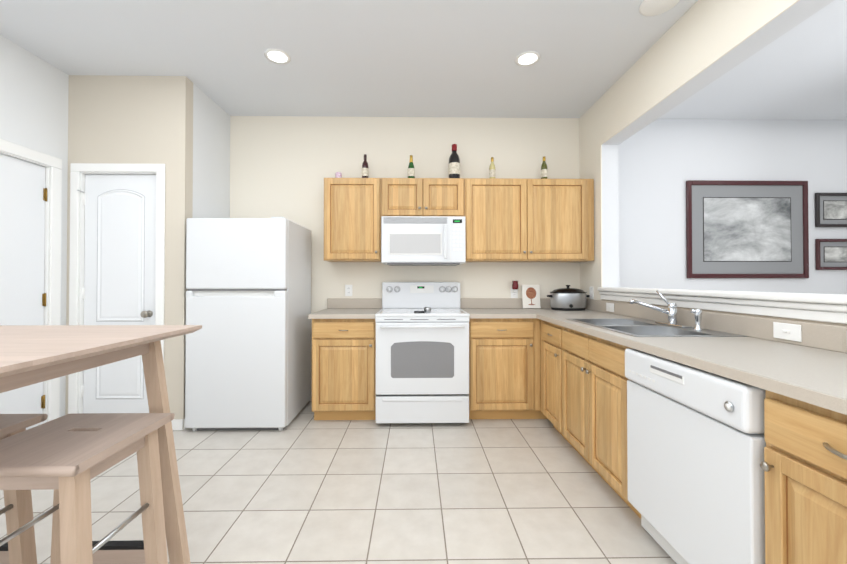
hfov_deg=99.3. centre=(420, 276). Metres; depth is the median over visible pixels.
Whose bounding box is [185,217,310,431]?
refrigerator
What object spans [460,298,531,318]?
countertop
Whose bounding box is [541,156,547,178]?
bottle
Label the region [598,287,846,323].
trim
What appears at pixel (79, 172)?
door frame
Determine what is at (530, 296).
canvas
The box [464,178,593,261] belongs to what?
upper cabinet
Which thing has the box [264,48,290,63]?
recessed light
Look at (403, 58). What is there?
ceiling
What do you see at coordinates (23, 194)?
door
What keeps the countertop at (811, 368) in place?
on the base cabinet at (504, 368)
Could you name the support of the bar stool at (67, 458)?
on the floor
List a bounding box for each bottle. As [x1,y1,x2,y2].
[362,154,368,177]
[407,155,414,177]
[449,144,459,177]
[489,157,494,177]
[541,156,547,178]
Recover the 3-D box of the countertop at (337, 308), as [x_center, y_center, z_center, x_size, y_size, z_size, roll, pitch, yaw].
[-0.656,0.278,3.281,0.548,0.138,0.635,0,-1,-1]
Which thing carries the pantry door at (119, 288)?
in the wall at (132, 119)
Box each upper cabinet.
[324,178,380,261]
[381,178,463,216]
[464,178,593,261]
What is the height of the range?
1.178 m
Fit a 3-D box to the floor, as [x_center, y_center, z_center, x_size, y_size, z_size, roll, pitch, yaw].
[1.563,1.234,1.235,8.930,0.060,4.980,0,-1,-1]
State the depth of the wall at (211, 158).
3.25 m
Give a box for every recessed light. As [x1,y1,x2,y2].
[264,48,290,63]
[515,51,540,65]
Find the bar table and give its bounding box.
[0,325,201,563]
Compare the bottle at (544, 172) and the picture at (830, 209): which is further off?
the picture at (830, 209)
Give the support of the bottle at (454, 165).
on the upper cabinet at (422, 196)
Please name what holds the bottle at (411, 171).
on the upper cabinet at (422, 196)
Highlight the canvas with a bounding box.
[522,285,540,307]
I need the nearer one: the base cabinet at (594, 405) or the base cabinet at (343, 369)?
the base cabinet at (594, 405)
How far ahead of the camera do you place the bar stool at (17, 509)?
1.16 m
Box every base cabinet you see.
[312,319,375,419]
[469,318,547,418]
[540,320,574,448]
[562,327,640,518]
[760,390,846,563]
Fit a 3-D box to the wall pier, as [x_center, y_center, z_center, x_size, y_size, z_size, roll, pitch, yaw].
[1.691,-0.194,3.431,0.160,2.840,0.420,0,-1,-1]
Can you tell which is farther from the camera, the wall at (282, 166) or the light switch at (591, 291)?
the wall at (282, 166)
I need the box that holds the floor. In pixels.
[0,401,676,563]
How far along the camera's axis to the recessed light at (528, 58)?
2.66 m
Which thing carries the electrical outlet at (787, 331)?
attached to the countertop at (811, 368)
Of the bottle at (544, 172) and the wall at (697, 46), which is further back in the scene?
the bottle at (544, 172)
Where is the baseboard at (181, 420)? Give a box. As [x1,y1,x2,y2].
[180,419,186,429]
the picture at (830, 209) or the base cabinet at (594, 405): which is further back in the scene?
the picture at (830, 209)
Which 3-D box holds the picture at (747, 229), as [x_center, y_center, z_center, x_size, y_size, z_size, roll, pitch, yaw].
[3.313,-0.482,3.652,1.240,0.990,0.028,0,-1,-1]
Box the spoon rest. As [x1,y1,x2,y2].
[414,307,430,312]
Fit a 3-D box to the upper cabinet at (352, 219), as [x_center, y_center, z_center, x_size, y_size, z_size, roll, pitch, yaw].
[-0.631,-0.530,3.428,0.521,0.759,0.356,0,-1,-1]
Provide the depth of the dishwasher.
1.30 m
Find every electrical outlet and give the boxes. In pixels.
[345,285,351,295]
[511,281,517,297]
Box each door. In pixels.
[0,154,46,429]
[77,175,155,412]
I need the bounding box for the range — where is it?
[375,282,469,423]
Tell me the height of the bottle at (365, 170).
0.256 m
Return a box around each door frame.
[0,139,61,423]
[68,163,164,413]
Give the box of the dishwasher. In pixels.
[625,348,765,563]
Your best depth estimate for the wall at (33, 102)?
2.66 m
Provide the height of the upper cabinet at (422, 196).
0.358 m
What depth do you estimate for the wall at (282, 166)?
3.64 m
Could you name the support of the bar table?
on the floor
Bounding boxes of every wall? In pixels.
[0,35,68,416]
[65,75,192,429]
[192,83,229,217]
[230,116,846,391]
[601,0,833,144]
[602,299,846,326]
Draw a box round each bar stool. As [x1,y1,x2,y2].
[0,413,174,563]
[0,414,47,563]
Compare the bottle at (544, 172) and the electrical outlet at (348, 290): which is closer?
the bottle at (544, 172)
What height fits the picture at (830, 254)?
0.315 m
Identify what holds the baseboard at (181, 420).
attached to the wall at (132, 119)
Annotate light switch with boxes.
[589,287,593,298]
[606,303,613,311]
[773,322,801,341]
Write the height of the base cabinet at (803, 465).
0.875 m
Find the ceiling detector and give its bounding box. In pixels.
[639,0,679,15]
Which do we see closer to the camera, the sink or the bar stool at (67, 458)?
the bar stool at (67, 458)
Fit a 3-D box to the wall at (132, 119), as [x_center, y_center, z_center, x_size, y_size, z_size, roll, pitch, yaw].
[-2.362,-0.199,2.931,0.930,2.840,0.100,0,-1,-1]
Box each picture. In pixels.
[686,180,808,277]
[815,193,846,226]
[815,239,846,269]
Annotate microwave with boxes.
[381,216,465,265]
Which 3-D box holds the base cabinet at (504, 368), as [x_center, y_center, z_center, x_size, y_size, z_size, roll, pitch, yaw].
[0.997,0.787,3.299,1.202,0.875,0.635,0,-1,-1]
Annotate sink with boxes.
[568,290,746,336]
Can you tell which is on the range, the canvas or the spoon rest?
the spoon rest
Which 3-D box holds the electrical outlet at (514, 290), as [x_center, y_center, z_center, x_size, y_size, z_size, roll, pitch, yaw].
[0.939,0.128,3.589,0.072,0.182,0.074,0,-1,-1]
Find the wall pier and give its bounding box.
[579,97,618,299]
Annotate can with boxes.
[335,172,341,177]
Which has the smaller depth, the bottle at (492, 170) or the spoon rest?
the spoon rest
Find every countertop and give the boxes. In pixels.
[308,298,381,318]
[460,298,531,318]
[532,298,846,414]
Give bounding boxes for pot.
[547,285,589,310]
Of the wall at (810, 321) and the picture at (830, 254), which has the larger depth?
the picture at (830, 254)
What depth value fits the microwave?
3.22 m
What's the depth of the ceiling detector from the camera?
2.15 m
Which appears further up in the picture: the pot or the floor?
the pot
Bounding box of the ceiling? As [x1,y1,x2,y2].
[0,0,846,119]
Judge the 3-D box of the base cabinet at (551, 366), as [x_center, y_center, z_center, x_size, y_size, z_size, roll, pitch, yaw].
[1.285,0.782,2.794,0.650,0.875,0.475,0,-1,-1]

